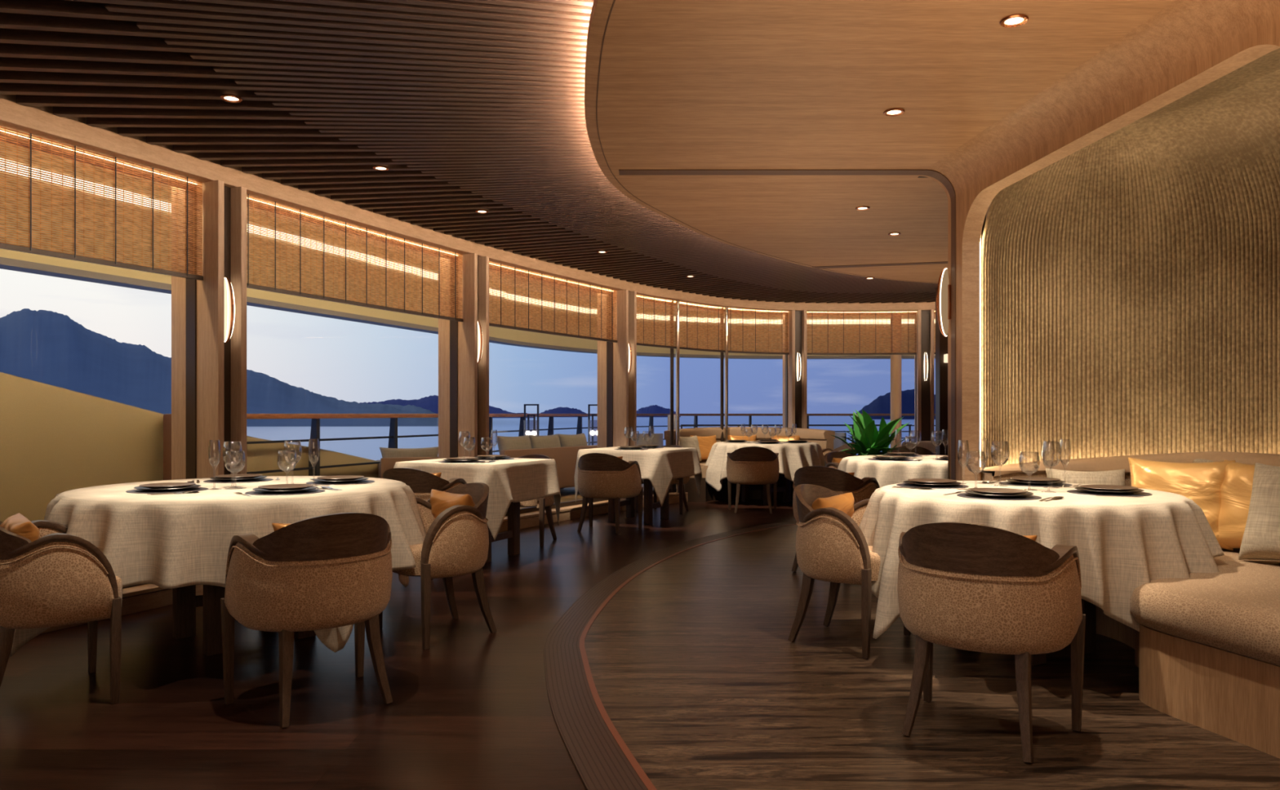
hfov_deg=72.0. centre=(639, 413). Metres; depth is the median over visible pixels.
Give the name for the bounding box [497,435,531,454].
cushion
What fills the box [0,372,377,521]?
wall
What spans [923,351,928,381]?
wall sconce
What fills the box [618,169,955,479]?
trim
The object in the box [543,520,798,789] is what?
trim
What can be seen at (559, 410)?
island
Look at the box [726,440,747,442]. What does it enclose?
plate
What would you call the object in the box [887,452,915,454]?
plate
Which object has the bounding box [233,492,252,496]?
fork
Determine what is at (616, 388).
column
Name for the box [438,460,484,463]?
placemat
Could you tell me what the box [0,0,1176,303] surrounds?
ceiling
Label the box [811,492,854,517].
cushion
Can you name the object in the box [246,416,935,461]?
sea
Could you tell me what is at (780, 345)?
blind
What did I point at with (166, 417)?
post
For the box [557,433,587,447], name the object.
cushion
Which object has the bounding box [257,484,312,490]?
plate
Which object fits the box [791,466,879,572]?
armchair
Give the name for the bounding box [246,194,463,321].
blind
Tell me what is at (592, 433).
lantern
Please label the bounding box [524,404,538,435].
lantern
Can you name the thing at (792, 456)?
tablecloth
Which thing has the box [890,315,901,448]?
column
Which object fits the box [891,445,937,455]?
armchair
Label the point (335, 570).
armchair
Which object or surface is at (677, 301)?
trim
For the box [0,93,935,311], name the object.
trim
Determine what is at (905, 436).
water goblet
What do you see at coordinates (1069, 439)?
champagne flute
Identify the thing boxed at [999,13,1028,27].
recessed light
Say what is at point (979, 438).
champagne flute
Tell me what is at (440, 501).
cushion
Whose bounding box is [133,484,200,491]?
plate
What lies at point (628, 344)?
diffuser
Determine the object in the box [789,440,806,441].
plate
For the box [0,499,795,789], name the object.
floor
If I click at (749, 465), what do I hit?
armchair
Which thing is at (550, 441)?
cushion
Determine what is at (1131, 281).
wall
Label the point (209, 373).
column
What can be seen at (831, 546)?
armchair
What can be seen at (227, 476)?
plate
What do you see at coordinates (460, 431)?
wine glass
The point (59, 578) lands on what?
armchair
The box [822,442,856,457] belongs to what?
armchair
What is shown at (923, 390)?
column
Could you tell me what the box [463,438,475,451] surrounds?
water goblet
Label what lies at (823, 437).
banquette
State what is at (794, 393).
column
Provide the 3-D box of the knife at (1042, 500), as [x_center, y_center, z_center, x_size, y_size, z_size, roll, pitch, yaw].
[1.708,0.359,3.701,0.016,0.005,0.215,0,0,36]
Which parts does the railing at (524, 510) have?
rail post, rail post, rail post, rail post, rail post, rail post, deck railing, rod, rod, handrail, rail post, rail post, rail post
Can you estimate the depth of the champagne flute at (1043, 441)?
4.05 m
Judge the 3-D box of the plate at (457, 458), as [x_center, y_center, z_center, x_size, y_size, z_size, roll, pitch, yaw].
[-1.330,0.342,6.580,0.236,0.018,0.236,0,0,0]
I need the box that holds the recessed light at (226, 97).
[220,93,242,102]
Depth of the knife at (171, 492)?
3.95 m
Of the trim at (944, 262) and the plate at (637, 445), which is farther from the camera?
the plate at (637, 445)
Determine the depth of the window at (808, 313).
12.12 m
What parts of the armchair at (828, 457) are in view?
arm rail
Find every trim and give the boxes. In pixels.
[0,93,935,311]
[13,492,688,639]
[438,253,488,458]
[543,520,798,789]
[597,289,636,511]
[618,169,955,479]
[670,300,679,493]
[720,306,728,441]
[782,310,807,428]
[813,261,947,268]
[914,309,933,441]
[935,288,947,455]
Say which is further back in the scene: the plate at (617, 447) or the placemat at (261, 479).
the plate at (617, 447)
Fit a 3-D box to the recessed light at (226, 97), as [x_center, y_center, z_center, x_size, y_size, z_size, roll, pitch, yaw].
[-1.940,-1.497,4.180,0.096,0.010,0.096,0,0,0]
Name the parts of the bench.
backrest, seat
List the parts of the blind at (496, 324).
cord, cord, cord, rail, cord, cord, cord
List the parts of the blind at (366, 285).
cord, cord, cord, cord, cord, rail, cord, cord, cord, cord, cord, cord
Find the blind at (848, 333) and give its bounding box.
[807,311,916,355]
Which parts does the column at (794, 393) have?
post, frame, post, recess panel, post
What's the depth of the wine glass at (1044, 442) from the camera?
4.26 m
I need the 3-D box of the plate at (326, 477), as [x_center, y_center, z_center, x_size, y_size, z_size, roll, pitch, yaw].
[-1.570,0.342,4.620,0.236,0.018,0.236,0,0,0]
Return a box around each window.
[0,132,193,588]
[246,199,455,259]
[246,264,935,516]
[636,297,782,494]
[807,312,894,315]
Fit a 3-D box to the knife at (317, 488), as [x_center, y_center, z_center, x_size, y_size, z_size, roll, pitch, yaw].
[-1.496,0.359,4.194,0.215,0.005,0.016,0,0,42]
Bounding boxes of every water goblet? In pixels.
[224,450,245,488]
[276,449,297,484]
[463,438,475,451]
[480,437,493,461]
[904,435,916,458]
[965,451,986,488]
[1018,451,1039,490]
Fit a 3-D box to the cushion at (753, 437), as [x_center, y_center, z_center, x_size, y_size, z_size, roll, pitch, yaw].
[1.350,0.445,11.600,0.398,0.331,0.160,0,0,-5]
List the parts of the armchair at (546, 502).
seat, panel, leg, leg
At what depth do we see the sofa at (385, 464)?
8.56 m
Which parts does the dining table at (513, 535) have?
leg, leg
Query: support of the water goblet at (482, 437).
on the tablecloth at (508, 481)
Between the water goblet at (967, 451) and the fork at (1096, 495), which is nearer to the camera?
the fork at (1096, 495)
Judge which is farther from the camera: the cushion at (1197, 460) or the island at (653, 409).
the island at (653, 409)
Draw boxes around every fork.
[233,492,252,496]
[335,483,372,484]
[942,491,964,495]
[1096,495,1139,497]
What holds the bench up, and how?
on the floor at (693, 663)
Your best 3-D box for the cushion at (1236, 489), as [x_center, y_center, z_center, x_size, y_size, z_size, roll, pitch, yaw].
[2.828,0.428,3.979,0.239,0.416,0.442,0,0,-21]
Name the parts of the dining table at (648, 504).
leg, leg, leg, leg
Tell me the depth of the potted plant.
9.38 m
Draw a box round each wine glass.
[222,441,242,488]
[283,440,302,466]
[458,431,470,451]
[909,430,920,457]
[930,431,942,459]
[991,440,1009,486]
[1041,441,1061,488]
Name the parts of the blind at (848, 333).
cord, rail, cord, cord, cord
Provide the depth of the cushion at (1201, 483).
4.17 m
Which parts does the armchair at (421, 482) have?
panel, arm rail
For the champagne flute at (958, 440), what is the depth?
4.18 m
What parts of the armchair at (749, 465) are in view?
leg, leg, arm rail, panel, leg, leg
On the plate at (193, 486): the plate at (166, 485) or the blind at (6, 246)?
the plate at (166, 485)
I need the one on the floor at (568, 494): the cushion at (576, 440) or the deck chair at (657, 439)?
the deck chair at (657, 439)
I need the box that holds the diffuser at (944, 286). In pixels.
[938,269,949,335]
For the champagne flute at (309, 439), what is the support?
on the tablecloth at (171, 541)
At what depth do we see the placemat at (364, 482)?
4.57 m
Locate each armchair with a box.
[0,520,122,704]
[220,512,392,728]
[378,482,497,649]
[382,467,466,580]
[518,454,556,546]
[577,453,643,534]
[635,444,689,514]
[726,446,779,514]
[787,484,911,659]
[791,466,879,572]
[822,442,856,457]
[824,451,854,469]
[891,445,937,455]
[897,522,1085,763]
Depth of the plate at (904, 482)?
4.31 m
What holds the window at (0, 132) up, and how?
in the wall at (54, 440)
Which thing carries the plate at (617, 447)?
on the placemat
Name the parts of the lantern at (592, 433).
frame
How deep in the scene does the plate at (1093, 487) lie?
4.03 m
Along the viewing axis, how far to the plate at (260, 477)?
4.66 m
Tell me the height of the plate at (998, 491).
0.018 m
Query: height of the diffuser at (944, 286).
0.390 m
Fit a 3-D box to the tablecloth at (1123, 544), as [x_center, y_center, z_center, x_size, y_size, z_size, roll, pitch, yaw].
[1.769,0.671,4.087,1.503,0.621,1.490,0,0,0]
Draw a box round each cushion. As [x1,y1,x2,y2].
[0,513,39,542]
[271,523,289,531]
[379,446,438,457]
[429,488,475,518]
[431,472,441,477]
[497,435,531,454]
[528,434,560,448]
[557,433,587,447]
[679,435,701,461]
[690,435,716,460]
[728,435,756,441]
[771,435,799,441]
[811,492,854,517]
[831,457,842,462]
[1022,535,1036,541]
[1045,468,1124,485]
[1128,457,1235,551]
[1192,458,1214,462]
[1217,459,1254,548]
[1238,462,1279,560]
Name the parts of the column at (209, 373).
post, frame, post, recess panel, post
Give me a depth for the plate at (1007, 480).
4.41 m
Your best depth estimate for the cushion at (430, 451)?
8.69 m
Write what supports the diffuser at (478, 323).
attached to the wall sconce at (479, 328)
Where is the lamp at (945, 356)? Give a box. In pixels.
[943,354,947,363]
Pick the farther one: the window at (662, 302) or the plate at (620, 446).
the window at (662, 302)
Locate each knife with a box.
[146,492,188,494]
[316,488,338,490]
[893,486,935,489]
[1038,497,1053,502]
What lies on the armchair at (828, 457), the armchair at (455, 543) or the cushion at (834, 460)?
the cushion at (834, 460)
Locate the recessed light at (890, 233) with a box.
[888,232,901,235]
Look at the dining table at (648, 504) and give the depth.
8.95 m
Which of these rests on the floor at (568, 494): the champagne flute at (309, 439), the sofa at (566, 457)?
the sofa at (566, 457)
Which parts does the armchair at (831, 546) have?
leg, panel, leg, arm rail, leg, seat, leg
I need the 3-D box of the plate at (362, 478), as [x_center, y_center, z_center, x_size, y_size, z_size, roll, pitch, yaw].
[-1.570,0.350,4.620,0.280,0.016,0.280,0,0,0]
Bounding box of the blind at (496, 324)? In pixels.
[488,261,617,342]
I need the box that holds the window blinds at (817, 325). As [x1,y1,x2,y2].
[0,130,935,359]
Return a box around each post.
[163,413,171,479]
[667,414,675,430]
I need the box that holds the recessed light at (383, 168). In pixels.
[373,165,389,171]
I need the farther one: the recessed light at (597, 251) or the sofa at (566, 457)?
the sofa at (566, 457)
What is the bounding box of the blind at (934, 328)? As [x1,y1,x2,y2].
[933,328,935,354]
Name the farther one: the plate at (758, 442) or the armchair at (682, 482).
the plate at (758, 442)
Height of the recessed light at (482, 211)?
0.010 m
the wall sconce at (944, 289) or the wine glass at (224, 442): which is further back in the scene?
the wall sconce at (944, 289)
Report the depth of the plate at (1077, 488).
3.92 m
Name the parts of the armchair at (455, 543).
leg, seat, leg, arm rail, leg, panel, leg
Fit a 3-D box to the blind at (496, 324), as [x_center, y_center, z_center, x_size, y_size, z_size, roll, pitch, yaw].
[-0.870,-1.103,8.960,0.042,0.595,2.388,0,0,30]
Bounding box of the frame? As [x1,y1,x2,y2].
[919,0,1279,480]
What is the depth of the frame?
3.78 m
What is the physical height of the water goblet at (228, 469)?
0.182 m
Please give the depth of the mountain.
836.08 m
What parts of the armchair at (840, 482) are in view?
leg, panel, arm rail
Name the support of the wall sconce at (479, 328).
attached to the column at (463, 383)
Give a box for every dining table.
[172,584,315,656]
[485,502,519,563]
[608,479,669,524]
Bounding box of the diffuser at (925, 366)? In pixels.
[923,356,927,379]
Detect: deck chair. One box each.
[636,433,662,447]
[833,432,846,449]
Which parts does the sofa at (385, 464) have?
arm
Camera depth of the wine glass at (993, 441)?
4.39 m
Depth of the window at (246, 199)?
6.48 m
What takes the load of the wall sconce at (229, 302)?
attached to the column at (209, 373)
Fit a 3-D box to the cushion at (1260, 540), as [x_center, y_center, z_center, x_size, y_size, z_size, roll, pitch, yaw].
[2.760,0.425,3.660,0.252,0.418,0.440,0,0,-28]
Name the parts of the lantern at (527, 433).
frame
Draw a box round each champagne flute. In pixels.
[208,440,221,489]
[308,439,319,485]
[955,440,968,489]
[977,438,989,484]
[1040,440,1055,493]
[1057,439,1071,487]
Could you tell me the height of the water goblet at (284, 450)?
0.182 m
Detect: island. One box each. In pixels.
[360,395,533,417]
[539,407,587,417]
[636,404,680,417]
[855,389,935,419]
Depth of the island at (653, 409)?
2521.17 m
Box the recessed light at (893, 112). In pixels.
[883,107,905,116]
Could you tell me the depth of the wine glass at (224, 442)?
4.32 m
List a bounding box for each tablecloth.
[10,475,426,657]
[393,457,560,540]
[574,446,702,506]
[705,440,825,491]
[837,454,947,487]
[858,480,1224,639]
[901,440,935,452]
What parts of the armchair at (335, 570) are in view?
leg, leg, arm rail, panel, leg, leg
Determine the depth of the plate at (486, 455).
6.96 m
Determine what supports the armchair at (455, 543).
on the floor at (471, 710)
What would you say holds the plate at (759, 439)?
on the plate
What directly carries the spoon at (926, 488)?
on the tablecloth at (1123, 544)
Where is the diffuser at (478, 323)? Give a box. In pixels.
[477,321,480,362]
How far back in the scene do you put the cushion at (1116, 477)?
4.61 m
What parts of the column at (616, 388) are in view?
post, frame, post, post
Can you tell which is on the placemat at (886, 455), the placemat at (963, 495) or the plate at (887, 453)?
the plate at (887, 453)
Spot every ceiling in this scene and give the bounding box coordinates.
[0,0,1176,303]
[1138,48,1279,119]
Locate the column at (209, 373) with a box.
[171,179,246,479]
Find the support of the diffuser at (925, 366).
attached to the wall sconce at (926, 362)
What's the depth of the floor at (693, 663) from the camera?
3.34 m
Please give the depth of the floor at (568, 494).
11.58 m
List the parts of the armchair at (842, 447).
arm rail, panel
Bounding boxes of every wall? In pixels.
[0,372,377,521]
[981,68,1279,480]
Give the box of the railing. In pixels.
[680,424,911,442]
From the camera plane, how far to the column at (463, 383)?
7.76 m
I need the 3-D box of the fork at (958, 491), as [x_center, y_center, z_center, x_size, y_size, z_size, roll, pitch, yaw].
[1.411,0.358,3.955,0.187,0.005,0.021,0,0,-44]
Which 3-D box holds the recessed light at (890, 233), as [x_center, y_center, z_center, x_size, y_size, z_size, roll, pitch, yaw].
[1.960,-1.384,6.780,0.096,0.010,0.096,0,0,0]
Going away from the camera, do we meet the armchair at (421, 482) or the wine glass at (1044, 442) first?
the wine glass at (1044, 442)
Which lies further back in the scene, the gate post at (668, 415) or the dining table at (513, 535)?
the gate post at (668, 415)
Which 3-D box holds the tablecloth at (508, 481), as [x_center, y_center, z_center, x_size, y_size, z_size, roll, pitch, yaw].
[-1.250,0.627,6.780,1.048,0.532,1.048,0,0,24]
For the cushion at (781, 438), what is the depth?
11.50 m
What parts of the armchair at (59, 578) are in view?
leg, panel, arm rail, leg, leg, seat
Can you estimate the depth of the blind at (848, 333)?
12.06 m
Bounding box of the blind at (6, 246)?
[0,126,203,280]
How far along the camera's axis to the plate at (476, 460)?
6.48 m
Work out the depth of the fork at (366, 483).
4.45 m
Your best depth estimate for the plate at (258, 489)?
3.96 m
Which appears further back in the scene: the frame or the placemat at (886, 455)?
the placemat at (886, 455)
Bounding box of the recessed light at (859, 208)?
[855,206,870,210]
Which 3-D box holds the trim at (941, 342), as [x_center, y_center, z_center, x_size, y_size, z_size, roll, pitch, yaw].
[3.670,-0.200,10.475,0.260,2.600,0.150,0,0,0]
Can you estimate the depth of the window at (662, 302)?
11.43 m
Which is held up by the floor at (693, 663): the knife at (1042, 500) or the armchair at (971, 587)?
the armchair at (971, 587)
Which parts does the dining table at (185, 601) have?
leg, leg, leg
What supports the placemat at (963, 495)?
on the tablecloth at (1123, 544)
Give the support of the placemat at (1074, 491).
on the tablecloth at (1123, 544)
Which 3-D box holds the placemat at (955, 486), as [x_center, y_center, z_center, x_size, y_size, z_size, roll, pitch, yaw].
[1.460,0.360,4.400,0.344,0.004,0.344,0,0,0]
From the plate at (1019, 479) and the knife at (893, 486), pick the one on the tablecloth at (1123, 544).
the knife at (893, 486)
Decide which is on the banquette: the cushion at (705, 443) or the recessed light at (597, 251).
the cushion at (705, 443)
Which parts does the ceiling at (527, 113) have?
oak panel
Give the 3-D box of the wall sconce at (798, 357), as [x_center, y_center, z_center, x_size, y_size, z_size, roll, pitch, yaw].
[2.148,-0.635,11.929,0.051,0.402,0.094,0,0,-9]
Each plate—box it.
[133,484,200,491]
[139,482,195,488]
[209,475,266,481]
[214,474,262,479]
[252,486,318,493]
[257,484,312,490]
[313,477,368,483]
[316,475,364,480]
[443,458,479,462]
[445,457,478,460]
[475,456,510,459]
[477,454,506,457]
[617,447,644,449]
[619,446,642,448]
[634,445,660,448]
[636,444,658,446]
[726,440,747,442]
[758,441,779,444]
[759,439,777,440]
[760,440,777,442]
[786,440,807,443]
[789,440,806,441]
[872,457,908,460]
[875,455,906,458]
[884,453,918,456]
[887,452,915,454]
[902,480,961,486]
[907,478,957,484]
[964,490,1033,497]
[969,488,1027,495]
[1005,479,1065,484]
[1010,477,1060,482]
[1074,487,1144,493]
[1080,484,1138,491]
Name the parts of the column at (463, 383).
post, frame, post, recess panel, post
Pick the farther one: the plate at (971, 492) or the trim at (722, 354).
the trim at (722, 354)
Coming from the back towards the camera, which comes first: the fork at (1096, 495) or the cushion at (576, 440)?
the cushion at (576, 440)
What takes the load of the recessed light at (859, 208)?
in the ceiling at (527, 113)
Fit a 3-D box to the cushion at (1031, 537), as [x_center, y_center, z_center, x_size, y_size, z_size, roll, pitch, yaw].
[1.125,0.530,2.960,0.380,0.266,0.152,0,0,38]
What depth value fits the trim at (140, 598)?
5.04 m
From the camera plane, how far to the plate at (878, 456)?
6.89 m
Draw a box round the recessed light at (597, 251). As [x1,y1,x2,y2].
[596,250,607,253]
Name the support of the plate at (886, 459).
on the placemat at (868, 459)
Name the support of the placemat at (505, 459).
on the tablecloth at (508, 481)
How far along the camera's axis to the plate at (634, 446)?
9.20 m
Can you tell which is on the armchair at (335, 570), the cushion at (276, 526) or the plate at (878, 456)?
the cushion at (276, 526)
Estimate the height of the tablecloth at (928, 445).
0.459 m
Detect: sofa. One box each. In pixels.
[376,457,438,478]
[500,444,597,488]
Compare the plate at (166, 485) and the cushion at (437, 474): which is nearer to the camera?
the plate at (166, 485)
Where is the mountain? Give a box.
[0,308,438,426]
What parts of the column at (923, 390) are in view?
post, frame, post, recess panel, post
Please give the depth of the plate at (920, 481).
4.44 m
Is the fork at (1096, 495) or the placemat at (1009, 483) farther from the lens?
the placemat at (1009, 483)
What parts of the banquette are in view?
seat, backrest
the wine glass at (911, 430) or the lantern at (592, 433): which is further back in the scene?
the lantern at (592, 433)
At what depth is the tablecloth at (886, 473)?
6.60 m
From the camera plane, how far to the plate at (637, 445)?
9.32 m
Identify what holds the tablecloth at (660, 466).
on the dining table at (648, 504)
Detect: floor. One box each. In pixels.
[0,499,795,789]
[520,484,653,508]
[584,524,1279,789]
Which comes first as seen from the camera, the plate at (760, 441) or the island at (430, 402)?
the plate at (760, 441)
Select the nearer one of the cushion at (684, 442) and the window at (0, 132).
the window at (0, 132)
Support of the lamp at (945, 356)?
attached to the trim at (941, 342)
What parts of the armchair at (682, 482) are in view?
leg, leg, seat, panel, leg, leg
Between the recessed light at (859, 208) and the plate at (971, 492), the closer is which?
the plate at (971, 492)
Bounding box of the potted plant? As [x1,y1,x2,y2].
[831,409,911,456]
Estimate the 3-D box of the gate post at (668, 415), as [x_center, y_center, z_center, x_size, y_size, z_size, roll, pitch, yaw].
[0.600,0.545,15.950,0.200,1.050,0.100,0,0,0]
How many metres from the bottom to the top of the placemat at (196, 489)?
0.004 m
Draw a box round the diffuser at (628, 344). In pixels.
[628,344,630,371]
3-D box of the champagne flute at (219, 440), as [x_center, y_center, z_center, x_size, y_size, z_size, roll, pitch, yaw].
[-2.030,0.244,4.200,0.067,0.236,0.067,0,0,34]
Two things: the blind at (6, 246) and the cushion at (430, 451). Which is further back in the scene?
the cushion at (430, 451)
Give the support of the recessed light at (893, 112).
in the ceiling at (527, 113)
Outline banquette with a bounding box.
[663,426,835,502]
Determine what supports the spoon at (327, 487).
on the tablecloth at (171, 541)
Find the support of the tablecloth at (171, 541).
on the dining table at (185, 601)
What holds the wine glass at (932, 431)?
on the tablecloth at (886, 473)
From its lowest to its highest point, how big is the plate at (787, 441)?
0.016 m
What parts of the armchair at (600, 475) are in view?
leg, leg, panel, arm rail, leg, leg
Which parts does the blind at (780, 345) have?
cord, cord, cord, cord, rail, cord, cord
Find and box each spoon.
[151,491,198,495]
[320,486,342,490]
[892,487,931,489]
[1044,496,1063,502]
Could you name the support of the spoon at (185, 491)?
on the tablecloth at (171, 541)
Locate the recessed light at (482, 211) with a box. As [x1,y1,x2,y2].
[475,209,488,213]
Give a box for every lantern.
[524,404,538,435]
[587,404,597,445]
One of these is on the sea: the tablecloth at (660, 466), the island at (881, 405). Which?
the island at (881, 405)
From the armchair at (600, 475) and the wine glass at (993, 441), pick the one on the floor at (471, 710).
the armchair at (600, 475)
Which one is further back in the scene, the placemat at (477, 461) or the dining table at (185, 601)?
the placemat at (477, 461)
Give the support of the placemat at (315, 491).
on the tablecloth at (171, 541)
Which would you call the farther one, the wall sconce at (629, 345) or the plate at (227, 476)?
the wall sconce at (629, 345)
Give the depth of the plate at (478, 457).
6.89 m
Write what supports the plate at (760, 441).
on the plate at (758, 442)
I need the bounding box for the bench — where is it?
[977,451,1279,759]
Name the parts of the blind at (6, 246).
cord, cord, rail, cord, cord, cord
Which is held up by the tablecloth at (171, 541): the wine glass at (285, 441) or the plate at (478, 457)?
the wine glass at (285, 441)
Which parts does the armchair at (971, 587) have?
leg, leg, panel, arm rail, leg, leg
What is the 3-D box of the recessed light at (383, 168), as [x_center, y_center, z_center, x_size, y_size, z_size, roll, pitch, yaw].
[-1.580,-1.497,5.370,0.096,0.010,0.096,0,0,0]
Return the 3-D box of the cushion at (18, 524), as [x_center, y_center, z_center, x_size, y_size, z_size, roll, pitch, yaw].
[-2.386,0.530,3.353,0.152,0.266,0.380,0,0,-39]
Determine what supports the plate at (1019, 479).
on the plate at (1007, 480)
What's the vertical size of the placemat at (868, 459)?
0.004 m
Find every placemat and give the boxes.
[125,487,208,493]
[203,478,273,483]
[244,488,324,495]
[306,480,374,484]
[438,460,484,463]
[480,457,513,460]
[868,458,913,461]
[886,454,921,457]
[896,483,968,488]
[956,493,1041,500]
[999,481,1072,487]
[1066,489,1152,496]
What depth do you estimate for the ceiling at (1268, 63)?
3.97 m
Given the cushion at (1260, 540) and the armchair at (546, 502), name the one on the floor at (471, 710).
the armchair at (546, 502)
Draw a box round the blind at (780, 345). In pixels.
[636,294,789,354]
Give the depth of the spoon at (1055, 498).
3.70 m
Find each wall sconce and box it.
[224,276,235,342]
[477,320,482,364]
[628,342,631,374]
[795,351,800,382]
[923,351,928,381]
[936,267,951,337]
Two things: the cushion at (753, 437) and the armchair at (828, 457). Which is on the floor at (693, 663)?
the armchair at (828, 457)
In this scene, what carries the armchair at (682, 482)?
on the floor at (471, 710)
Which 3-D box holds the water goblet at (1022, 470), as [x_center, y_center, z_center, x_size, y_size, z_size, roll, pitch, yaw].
[1.840,0.272,4.160,0.091,0.182,0.091,0,0,-21]

